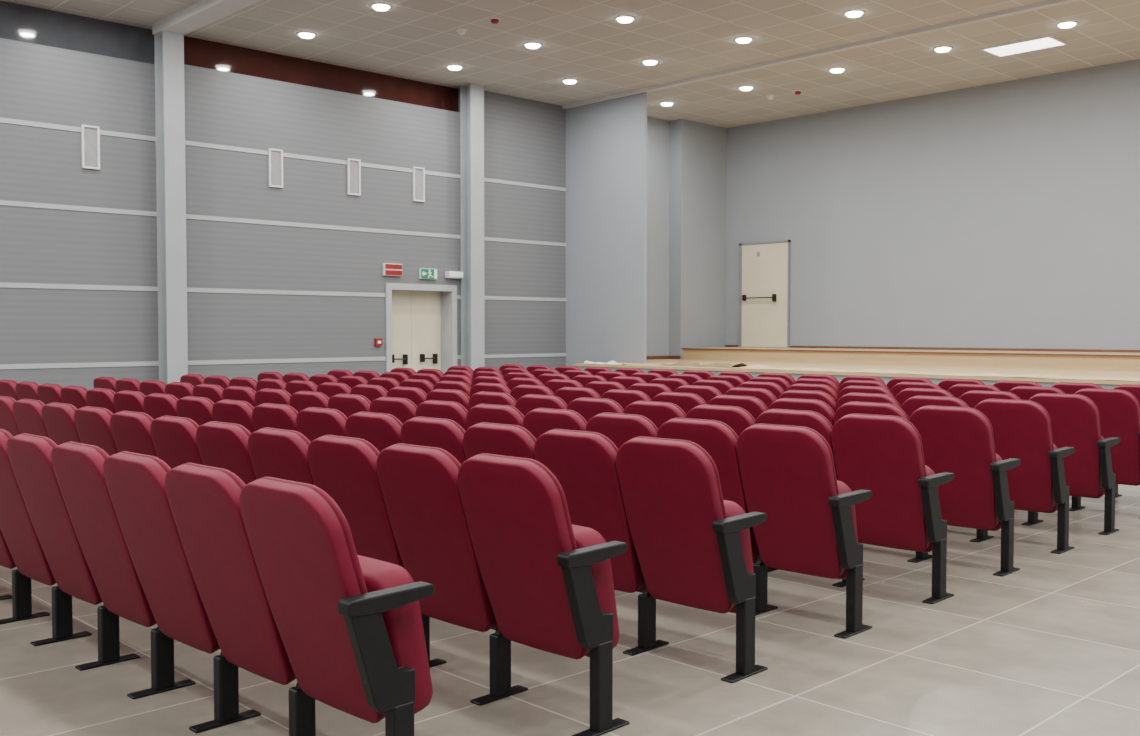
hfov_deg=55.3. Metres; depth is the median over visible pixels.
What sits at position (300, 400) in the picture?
chair
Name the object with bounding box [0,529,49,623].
chair
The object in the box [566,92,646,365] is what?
wall
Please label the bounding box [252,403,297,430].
chair
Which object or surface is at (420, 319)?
door
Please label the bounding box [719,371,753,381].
chair
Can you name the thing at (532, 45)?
ceiling light
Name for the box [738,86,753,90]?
ceiling light
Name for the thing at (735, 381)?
chair
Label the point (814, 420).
chair
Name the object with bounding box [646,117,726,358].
wall
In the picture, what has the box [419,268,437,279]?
exit sign
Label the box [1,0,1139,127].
ceiling
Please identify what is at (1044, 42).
recessed light
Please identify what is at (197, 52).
trim
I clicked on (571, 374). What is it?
chair
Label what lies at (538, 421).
chair
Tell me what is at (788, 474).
chair
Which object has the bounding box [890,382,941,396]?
chair
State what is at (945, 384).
chair
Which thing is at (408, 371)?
chair
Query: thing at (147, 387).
chair
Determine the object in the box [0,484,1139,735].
floor
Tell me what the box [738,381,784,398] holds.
chair
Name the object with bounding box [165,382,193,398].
chair
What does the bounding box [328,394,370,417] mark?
chair
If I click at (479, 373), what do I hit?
chair
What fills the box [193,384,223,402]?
chair
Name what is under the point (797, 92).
fire alarm
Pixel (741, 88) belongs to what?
diffuser
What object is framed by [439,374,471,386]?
chair
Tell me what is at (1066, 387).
chair
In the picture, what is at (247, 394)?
chair
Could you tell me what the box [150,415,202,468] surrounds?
chair
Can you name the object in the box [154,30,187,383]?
steel column
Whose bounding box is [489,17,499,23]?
fire alarm
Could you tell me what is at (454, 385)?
chair
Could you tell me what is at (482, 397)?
chair
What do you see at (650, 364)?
stage
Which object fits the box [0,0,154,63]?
trim
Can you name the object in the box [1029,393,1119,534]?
chair
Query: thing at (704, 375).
chair
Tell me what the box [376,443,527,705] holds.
chair
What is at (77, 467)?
chair
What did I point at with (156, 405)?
chair
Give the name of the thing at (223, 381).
chair
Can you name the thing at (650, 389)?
chair
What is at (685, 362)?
sheet
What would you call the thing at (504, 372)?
chair
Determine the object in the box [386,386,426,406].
chair
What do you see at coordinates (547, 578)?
chair
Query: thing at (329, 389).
chair
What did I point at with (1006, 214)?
wall
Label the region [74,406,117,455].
chair
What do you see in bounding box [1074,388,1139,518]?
chair
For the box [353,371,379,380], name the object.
chair
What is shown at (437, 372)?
chair
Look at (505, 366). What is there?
chair
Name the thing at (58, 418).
chair
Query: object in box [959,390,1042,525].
chair
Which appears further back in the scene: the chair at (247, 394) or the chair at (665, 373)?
the chair at (665, 373)
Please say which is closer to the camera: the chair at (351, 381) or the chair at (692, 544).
the chair at (692, 544)
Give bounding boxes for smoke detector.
[456,28,466,34]
[766,95,774,99]
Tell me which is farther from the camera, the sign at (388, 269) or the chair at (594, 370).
the sign at (388, 269)
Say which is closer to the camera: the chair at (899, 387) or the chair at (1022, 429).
the chair at (1022, 429)
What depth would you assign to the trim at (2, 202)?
15.62 m
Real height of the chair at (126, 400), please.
0.993 m
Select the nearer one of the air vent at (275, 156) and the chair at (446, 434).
the chair at (446, 434)
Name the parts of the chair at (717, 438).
backrest, seat, panel, leg, foot plate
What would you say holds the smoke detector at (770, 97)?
attached to the ceiling
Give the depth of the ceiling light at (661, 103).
19.38 m
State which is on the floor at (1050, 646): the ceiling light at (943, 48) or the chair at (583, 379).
the chair at (583, 379)
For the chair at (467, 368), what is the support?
on the floor at (1050, 646)
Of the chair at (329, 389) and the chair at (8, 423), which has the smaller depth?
the chair at (8, 423)
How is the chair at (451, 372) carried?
on the floor at (1050, 646)
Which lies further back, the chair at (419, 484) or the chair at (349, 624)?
the chair at (419, 484)
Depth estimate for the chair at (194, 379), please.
11.18 m
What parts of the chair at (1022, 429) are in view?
backrest, seat, panel, armrest, foot plate, leg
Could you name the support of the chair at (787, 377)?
on the floor at (1050, 646)
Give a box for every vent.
[81,125,99,169]
[268,148,282,187]
[347,158,360,195]
[412,166,424,201]
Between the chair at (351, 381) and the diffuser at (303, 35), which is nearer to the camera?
the chair at (351, 381)
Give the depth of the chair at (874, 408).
6.85 m
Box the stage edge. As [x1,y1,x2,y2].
[738,364,1139,380]
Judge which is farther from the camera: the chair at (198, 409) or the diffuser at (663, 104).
the diffuser at (663, 104)
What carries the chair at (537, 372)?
on the floor at (1050, 646)
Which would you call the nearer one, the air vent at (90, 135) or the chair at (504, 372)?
the chair at (504, 372)
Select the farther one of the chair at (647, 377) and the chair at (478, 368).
the chair at (478, 368)
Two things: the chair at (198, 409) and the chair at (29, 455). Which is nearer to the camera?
the chair at (29, 455)
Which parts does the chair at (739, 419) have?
backrest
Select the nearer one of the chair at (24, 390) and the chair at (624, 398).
the chair at (624, 398)
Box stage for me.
[574,359,1139,388]
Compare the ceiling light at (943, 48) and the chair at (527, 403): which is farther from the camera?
the ceiling light at (943, 48)
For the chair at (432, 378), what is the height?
0.993 m
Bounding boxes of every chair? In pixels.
[0,379,17,400]
[0,396,19,435]
[0,429,91,645]
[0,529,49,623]
[0,595,11,599]
[7,433,139,670]
[13,399,48,437]
[16,381,38,399]
[37,383,62,404]
[42,402,80,444]
[51,441,194,698]
[61,385,87,408]
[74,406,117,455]
[86,388,115,413]
[93,377,116,392]
[103,451,260,732]
[110,410,156,456]
[114,390,144,412]
[116,378,140,391]
[139,380,166,395]
[143,393,178,418]
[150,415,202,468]
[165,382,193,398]
[165,463,315,735]
[176,396,214,425]
[180,374,204,386]
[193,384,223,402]
[196,421,256,483]
[204,375,229,388]
[212,399,254,432]
[222,386,255,407]
[229,377,256,391]
[239,477,433,735]
[248,427,313,484]
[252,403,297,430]
[255,388,290,405]
[256,378,285,390]
[257,372,282,380]
[282,373,309,383]
[285,380,317,394]
[290,391,328,412]
[296,407,346,441]
[307,435,445,667]
[309,374,337,385]
[316,382,350,398]
[327,369,352,378]
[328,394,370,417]
[337,376,367,388]
[345,411,402,451]
[350,384,387,401]
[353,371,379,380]
[367,377,399,390]
[370,397,416,423]
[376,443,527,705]
[380,372,408,382]
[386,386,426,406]
[390,367,416,376]
[399,379,433,393]
[400,416,465,464]
[409,373,439,385]
[415,400,467,430]
[417,369,443,378]
[426,389,469,410]
[433,381,470,396]
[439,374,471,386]
[443,370,472,379]
[447,366,472,374]
[457,453,628,735]
[463,422,536,459]
[466,404,523,428]
[468,391,516,409]
[470,382,510,396]
[471,376,506,387]
[472,371,503,380]
[473,367,500,374]
[499,364,524,371]
[501,368,529,375]
[503,372,535,381]
[506,377,543,389]
[510,385,553,400]
[515,394,567,416]
[523,408,587,438]
[526,365,551,372]
[531,369,559,378]
[534,429,668,655]
[537,373,570,384]
[544,379,583,392]
[554,366,580,373]
[554,387,600,404]
[562,370,592,379]
[567,397,623,421]
[572,375,607,386]
[584,367,610,374]
[584,381,626,395]
[586,412,657,448]
[596,371,627,381]
[601,389,651,408]
[609,376,646,388]
[615,368,642,376]
[616,436,767,682]
[623,401,685,428]
[627,383,671,399]
[630,372,663,382]
[647,369,677,377]
[649,378,688,391]
[652,392,706,414]
[656,418,777,614]
[667,374,702,384]
[674,385,721,403]
[682,370,713,379]
[685,404,776,571]
[692,380,734,394]
[706,375,744,386]
[707,395,767,420]
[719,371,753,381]
[724,387,777,407]
[736,423,871,638]
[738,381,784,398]
[749,377,790,390]
[755,409,863,586]
[757,373,795,384]
[768,398,834,425]
[778,390,835,411]
[785,383,837,402]
[792,378,838,393]
[797,374,839,387]
[831,413,954,603]
[834,401,931,562]
[835,392,900,410]
[837,385,894,400]
[838,380,889,393]
[839,375,885,386]
[886,377,931,389]
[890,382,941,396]
[895,388,953,405]
[901,395,993,542]
[909,405,1020,576]
[938,378,985,390]
[947,384,1000,397]
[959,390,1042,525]
[974,399,1074,553]
[992,380,1041,391]
[1009,386,1084,510]
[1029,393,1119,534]
[1051,382,1121,497]
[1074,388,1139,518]
[1113,384,1139,403]
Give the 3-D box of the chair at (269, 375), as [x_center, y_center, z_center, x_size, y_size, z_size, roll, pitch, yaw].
[-3.159,0.533,12.061,0.601,0.993,0.468,2,3,44]
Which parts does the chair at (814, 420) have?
backrest, foot plate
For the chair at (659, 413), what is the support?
on the floor at (1050, 646)
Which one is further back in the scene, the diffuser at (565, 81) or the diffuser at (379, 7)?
the diffuser at (565, 81)
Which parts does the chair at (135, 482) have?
backrest, foot plate, leg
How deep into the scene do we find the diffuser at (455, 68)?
16.70 m
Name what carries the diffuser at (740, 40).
attached to the ceiling light at (742, 40)
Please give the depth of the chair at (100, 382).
10.54 m
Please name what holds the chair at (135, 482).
on the floor at (1050, 646)
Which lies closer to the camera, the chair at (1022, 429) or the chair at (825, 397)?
the chair at (1022, 429)
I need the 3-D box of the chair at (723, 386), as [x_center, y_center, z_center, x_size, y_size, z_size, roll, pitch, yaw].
[1.440,0.601,10.102,0.541,0.993,0.468,2,3,44]
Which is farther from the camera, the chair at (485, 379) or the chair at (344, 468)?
the chair at (485, 379)
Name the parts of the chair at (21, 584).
backrest, leg, foot plate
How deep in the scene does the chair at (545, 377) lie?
11.37 m
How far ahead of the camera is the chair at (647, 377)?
11.63 m
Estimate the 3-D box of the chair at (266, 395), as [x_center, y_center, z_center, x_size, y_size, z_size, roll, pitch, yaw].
[-2.172,0.654,8.601,0.541,0.993,0.468,2,3,44]
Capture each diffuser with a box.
[299,33,313,38]
[373,4,388,10]
[448,66,461,70]
[564,80,575,83]
[617,17,632,22]
[661,103,672,105]
[736,38,750,43]
[740,87,751,90]
[935,47,949,52]
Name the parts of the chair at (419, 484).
backrest, panel, foot plate, leg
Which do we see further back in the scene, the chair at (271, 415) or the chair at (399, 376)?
the chair at (399, 376)
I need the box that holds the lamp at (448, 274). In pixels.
[445,271,462,278]
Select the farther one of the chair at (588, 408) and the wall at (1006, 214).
the wall at (1006, 214)
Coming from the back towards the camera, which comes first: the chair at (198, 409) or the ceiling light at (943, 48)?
the ceiling light at (943, 48)
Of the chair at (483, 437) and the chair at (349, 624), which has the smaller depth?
the chair at (349, 624)
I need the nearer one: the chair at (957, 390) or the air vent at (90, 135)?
the chair at (957, 390)
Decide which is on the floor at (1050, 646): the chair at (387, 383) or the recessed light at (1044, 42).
the chair at (387, 383)
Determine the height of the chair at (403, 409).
0.993 m
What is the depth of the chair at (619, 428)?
5.91 m
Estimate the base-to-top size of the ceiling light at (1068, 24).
0.045 m
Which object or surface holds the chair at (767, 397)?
on the floor at (1050, 646)
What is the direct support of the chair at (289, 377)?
on the floor at (1050, 646)
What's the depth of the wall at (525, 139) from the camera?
15.54 m
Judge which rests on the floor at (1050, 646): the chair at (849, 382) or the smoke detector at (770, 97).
the chair at (849, 382)
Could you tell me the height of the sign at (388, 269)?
0.190 m
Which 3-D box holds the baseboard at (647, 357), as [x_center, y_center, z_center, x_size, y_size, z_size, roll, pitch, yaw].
[1.190,-0.178,20.336,2.340,0.064,0.300,-2,3,-44]
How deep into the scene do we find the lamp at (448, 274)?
17.93 m
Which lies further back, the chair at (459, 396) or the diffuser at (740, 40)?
the diffuser at (740, 40)
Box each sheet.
[584,361,627,364]
[659,360,746,366]
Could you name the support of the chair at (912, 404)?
on the floor at (1050, 646)
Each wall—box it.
[0,38,565,389]
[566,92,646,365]
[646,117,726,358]
[726,59,1139,349]
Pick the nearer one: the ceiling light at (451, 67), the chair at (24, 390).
the chair at (24, 390)
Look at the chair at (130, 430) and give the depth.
6.05 m
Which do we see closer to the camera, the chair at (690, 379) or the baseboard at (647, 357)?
the chair at (690, 379)
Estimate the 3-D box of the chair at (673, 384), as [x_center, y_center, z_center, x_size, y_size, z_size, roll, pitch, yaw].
[1.071,0.589,10.461,0.541,0.993,0.468,2,3,44]
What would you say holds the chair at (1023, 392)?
on the floor at (1050, 646)
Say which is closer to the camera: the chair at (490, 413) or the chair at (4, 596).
the chair at (4, 596)
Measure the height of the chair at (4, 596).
0.993 m
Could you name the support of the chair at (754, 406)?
on the floor at (1050, 646)
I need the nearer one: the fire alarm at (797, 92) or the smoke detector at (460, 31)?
the smoke detector at (460, 31)
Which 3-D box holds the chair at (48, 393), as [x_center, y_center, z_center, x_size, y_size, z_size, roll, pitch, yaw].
[-4.276,0.626,9.390,0.541,0.993,0.468,2,3,44]
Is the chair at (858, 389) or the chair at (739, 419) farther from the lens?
the chair at (858, 389)
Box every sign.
[383,263,402,275]
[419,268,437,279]
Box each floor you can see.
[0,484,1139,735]
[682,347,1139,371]
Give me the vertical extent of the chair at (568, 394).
0.993 m
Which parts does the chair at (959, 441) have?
backrest, seat, panel, armrest, foot plate, leg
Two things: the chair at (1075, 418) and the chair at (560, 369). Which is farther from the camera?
the chair at (560, 369)
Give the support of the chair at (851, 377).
on the floor at (1050, 646)
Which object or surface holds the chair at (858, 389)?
on the floor at (1050, 646)
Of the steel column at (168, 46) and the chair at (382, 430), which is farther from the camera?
the steel column at (168, 46)
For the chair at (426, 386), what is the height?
0.993 m
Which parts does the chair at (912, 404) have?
backrest, leg, foot plate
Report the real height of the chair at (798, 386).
0.993 m
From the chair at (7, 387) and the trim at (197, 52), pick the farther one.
the trim at (197, 52)
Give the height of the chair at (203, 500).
0.993 m
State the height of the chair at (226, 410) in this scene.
0.993 m
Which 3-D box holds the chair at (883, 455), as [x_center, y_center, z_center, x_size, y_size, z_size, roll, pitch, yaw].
[1.789,0.744,6.009,0.567,0.993,0.468,2,3,44]
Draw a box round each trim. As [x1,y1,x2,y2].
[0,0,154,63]
[0,117,565,190]
[0,200,565,245]
[0,282,565,300]
[0,353,565,368]
[184,36,457,111]
[562,0,1076,108]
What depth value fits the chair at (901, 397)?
8.53 m
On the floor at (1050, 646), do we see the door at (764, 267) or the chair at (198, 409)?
the chair at (198, 409)
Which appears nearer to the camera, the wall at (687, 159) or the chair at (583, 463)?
the chair at (583, 463)
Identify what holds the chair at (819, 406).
on the floor at (1050, 646)
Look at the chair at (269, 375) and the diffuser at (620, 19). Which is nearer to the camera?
the chair at (269, 375)
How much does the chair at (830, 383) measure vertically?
0.993 m
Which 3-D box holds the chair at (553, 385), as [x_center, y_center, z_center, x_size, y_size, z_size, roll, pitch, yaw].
[0.075,0.599,10.175,0.541,0.993,0.468,2,3,44]
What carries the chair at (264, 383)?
on the floor at (1050, 646)
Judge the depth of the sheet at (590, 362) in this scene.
18.07 m
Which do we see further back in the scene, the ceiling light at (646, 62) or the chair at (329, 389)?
the ceiling light at (646, 62)
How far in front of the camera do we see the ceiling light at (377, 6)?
13.55 m
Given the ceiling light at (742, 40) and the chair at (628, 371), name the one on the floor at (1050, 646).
the chair at (628, 371)
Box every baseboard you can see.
[646,356,680,359]
[725,345,1139,352]
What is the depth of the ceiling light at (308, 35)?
14.85 m
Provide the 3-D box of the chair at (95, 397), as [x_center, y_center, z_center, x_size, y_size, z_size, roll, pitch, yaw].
[-3.537,0.651,8.673,0.541,0.993,0.468,2,3,44]
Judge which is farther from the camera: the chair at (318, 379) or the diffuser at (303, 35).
the diffuser at (303, 35)
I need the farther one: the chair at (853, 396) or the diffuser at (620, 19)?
the diffuser at (620, 19)
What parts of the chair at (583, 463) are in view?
backrest, seat, panel, foot plate, leg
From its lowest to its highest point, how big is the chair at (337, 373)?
0.993 m
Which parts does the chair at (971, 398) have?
backrest, foot plate, leg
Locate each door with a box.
[385,283,456,372]
[739,240,790,347]
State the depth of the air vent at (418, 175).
17.50 m
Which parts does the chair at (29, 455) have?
backrest, foot plate, leg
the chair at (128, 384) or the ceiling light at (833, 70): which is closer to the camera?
the chair at (128, 384)
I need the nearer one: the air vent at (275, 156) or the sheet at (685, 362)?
the air vent at (275, 156)
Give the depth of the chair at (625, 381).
10.63 m
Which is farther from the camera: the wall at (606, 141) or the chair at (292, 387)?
the wall at (606, 141)
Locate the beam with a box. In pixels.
[152,0,260,34]
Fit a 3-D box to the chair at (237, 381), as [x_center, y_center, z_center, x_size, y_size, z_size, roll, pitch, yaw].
[-3.024,0.581,10.679,0.541,0.993,0.468,2,3,44]
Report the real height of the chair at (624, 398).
0.993 m
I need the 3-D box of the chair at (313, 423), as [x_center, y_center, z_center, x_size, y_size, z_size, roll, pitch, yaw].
[-1.320,0.726,6.522,0.541,0.993,0.468,2,3,44]
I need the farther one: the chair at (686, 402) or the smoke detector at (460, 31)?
the smoke detector at (460, 31)
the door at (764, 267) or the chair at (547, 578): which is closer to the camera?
the chair at (547, 578)
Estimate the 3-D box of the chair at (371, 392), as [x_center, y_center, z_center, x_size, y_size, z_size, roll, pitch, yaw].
[-1.546,0.631,9.245,0.541,0.993,0.468,2,3,44]
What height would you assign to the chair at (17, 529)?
0.993 m
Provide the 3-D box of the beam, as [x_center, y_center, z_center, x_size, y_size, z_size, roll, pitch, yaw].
[0.926,-4.270,7.949,0.320,0.120,18.400,-2,3,-44]
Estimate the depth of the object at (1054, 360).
17.10 m
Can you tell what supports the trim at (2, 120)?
attached to the wall at (525, 139)
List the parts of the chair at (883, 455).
backrest, seat, panel, armrest, foot plate, leg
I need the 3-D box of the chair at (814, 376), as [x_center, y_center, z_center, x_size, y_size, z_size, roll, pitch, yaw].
[2.692,0.556,11.391,0.541,0.993,0.468,2,3,44]
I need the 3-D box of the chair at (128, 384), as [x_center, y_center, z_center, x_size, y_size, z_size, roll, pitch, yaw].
[-4.019,0.591,10.393,0.541,0.993,0.468,2,3,44]
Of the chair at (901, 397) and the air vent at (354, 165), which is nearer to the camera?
the chair at (901, 397)
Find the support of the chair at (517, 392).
on the floor at (1050, 646)
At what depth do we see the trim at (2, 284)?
15.31 m
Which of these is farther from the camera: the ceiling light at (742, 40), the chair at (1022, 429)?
the ceiling light at (742, 40)
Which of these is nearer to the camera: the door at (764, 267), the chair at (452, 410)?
the chair at (452, 410)
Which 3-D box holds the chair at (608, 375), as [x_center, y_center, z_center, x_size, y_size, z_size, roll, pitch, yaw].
[0.588,0.529,12.181,0.541,0.993,0.468,2,3,44]
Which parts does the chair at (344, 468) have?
backrest, leg, foot plate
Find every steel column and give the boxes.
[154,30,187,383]
[460,83,484,370]
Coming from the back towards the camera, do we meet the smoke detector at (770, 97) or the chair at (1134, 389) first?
the smoke detector at (770, 97)
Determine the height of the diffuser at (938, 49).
0.042 m
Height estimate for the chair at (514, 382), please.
0.993 m
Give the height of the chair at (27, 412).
0.993 m
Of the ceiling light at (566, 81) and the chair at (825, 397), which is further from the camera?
the ceiling light at (566, 81)
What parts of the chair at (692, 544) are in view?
backrest, panel, seat, armrest, foot plate, leg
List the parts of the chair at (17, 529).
backrest, foot plate, leg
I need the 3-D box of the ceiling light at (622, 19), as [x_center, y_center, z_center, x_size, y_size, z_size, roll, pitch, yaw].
[0.717,-4.523,14.158,0.260,0.045,0.260,-2,3,-44]
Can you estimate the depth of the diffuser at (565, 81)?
17.63 m
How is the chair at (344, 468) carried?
on the floor at (1050, 646)
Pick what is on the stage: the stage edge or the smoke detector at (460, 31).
the stage edge
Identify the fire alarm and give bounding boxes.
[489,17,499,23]
[793,90,801,94]
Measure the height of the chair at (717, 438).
0.993 m
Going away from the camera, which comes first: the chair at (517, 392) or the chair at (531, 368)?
the chair at (517, 392)
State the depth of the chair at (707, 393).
8.88 m
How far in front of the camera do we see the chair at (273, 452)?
4.98 m
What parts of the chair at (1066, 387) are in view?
backrest, leg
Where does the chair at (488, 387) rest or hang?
on the floor at (1050, 646)
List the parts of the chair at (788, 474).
backrest, panel, seat, armrest, foot plate, leg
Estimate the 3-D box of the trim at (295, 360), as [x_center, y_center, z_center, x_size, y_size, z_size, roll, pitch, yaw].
[-6.463,-0.030,13.754,17.700,0.060,0.010,-2,3,-44]
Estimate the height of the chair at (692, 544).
0.993 m
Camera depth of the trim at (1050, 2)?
15.54 m
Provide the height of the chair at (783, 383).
0.993 m
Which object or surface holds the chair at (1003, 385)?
on the floor at (1050, 646)
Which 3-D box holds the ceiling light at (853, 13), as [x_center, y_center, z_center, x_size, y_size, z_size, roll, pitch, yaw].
[3.633,-4.515,13.906,0.260,0.045,0.260,-2,3,-44]
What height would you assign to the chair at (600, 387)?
0.993 m
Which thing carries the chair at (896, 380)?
on the floor at (1050, 646)
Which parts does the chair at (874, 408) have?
backrest, foot plate, leg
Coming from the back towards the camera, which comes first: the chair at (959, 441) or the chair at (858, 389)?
the chair at (858, 389)
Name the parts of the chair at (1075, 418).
backrest, seat, panel, foot plate, armrest, leg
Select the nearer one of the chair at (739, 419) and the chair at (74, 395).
the chair at (739, 419)
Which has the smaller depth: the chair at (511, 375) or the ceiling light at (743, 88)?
the chair at (511, 375)
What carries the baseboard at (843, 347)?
attached to the wall at (1006, 214)
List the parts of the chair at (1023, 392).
backrest, leg, foot plate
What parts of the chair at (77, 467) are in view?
backrest, foot plate, leg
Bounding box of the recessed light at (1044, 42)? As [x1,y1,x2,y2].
[980,35,1067,56]
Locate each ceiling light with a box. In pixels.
[297,32,315,38]
[371,3,391,10]
[446,65,462,70]
[524,42,541,48]
[562,79,577,83]
[615,16,634,22]
[642,60,658,64]
[660,102,673,105]
[734,37,752,43]
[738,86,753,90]
[829,68,845,72]
[844,10,864,17]
[933,46,951,52]
[1056,21,1077,27]
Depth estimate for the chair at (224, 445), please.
5.33 m
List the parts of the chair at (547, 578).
backrest, panel, armrest, seat, foot plate, leg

